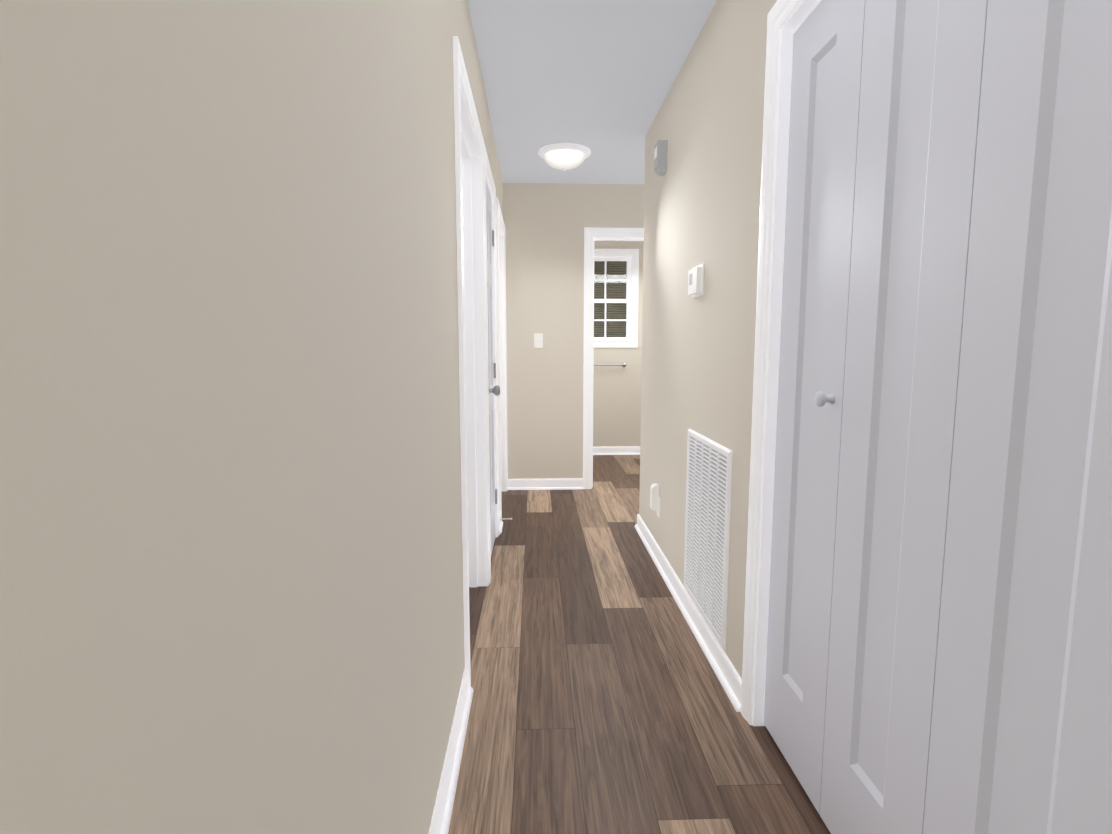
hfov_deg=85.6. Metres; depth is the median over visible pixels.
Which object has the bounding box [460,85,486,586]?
trim
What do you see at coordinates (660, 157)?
box
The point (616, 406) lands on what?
wall
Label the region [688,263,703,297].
thermostat
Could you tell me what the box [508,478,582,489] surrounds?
baseboard
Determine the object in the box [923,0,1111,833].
closet door leaf
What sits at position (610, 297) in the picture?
backdrop
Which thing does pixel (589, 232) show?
door frame
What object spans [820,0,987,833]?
closet door leaf
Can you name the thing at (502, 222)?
door frame
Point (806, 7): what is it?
trim
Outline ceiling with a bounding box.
[467,0,716,183]
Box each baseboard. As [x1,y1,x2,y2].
[428,667,472,833]
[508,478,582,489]
[593,446,639,454]
[634,514,741,711]
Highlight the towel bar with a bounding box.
[594,363,625,366]
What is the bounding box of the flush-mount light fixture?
[538,143,590,170]
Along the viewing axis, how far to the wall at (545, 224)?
4.81 m
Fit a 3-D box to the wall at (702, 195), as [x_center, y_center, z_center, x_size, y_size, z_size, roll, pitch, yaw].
[0.699,-0.171,1.058,0.120,2.440,5.490,0,7,-2]
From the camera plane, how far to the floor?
1.99 m
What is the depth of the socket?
3.25 m
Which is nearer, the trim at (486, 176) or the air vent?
the air vent
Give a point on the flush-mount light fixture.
(564, 156)
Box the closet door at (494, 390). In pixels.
[486,180,499,555]
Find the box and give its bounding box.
[654,140,667,175]
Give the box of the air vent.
[684,429,732,649]
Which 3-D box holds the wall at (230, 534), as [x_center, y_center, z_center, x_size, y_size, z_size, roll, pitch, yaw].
[-0.361,-0.237,1.619,0.120,2.440,6.695,0,7,-2]
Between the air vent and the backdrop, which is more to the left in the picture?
the backdrop
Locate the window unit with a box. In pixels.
[594,249,638,347]
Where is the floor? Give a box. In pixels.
[448,455,830,833]
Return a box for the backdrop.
[594,261,625,334]
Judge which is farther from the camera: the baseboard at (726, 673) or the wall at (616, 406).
the wall at (616, 406)
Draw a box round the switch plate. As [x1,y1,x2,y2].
[534,333,542,347]
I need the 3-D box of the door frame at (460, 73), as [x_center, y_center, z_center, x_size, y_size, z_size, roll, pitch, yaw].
[-0.334,-0.207,2.800,0.017,2.105,1.740,0,7,-2]
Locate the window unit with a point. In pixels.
(630, 257)
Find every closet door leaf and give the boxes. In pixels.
[764,0,864,814]
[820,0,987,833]
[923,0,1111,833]
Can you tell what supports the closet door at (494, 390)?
in the wall at (230, 534)
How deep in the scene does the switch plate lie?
4.83 m
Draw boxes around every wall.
[0,0,502,833]
[503,183,644,478]
[593,241,643,446]
[639,0,776,678]
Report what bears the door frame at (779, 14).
attached to the wall at (702, 195)
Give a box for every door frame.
[453,36,500,686]
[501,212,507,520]
[583,227,643,488]
[741,0,802,724]
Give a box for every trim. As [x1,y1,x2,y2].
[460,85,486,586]
[486,176,495,537]
[753,0,821,725]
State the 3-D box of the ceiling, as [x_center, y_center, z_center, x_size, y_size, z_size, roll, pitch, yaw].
[-0.335,-1.569,2.247,5.900,0.060,8.650,0,7,-2]
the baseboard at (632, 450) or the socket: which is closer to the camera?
the socket
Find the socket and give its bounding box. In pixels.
[650,483,660,518]
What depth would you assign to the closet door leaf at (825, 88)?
1.54 m
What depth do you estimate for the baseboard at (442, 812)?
1.63 m
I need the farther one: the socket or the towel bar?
the towel bar

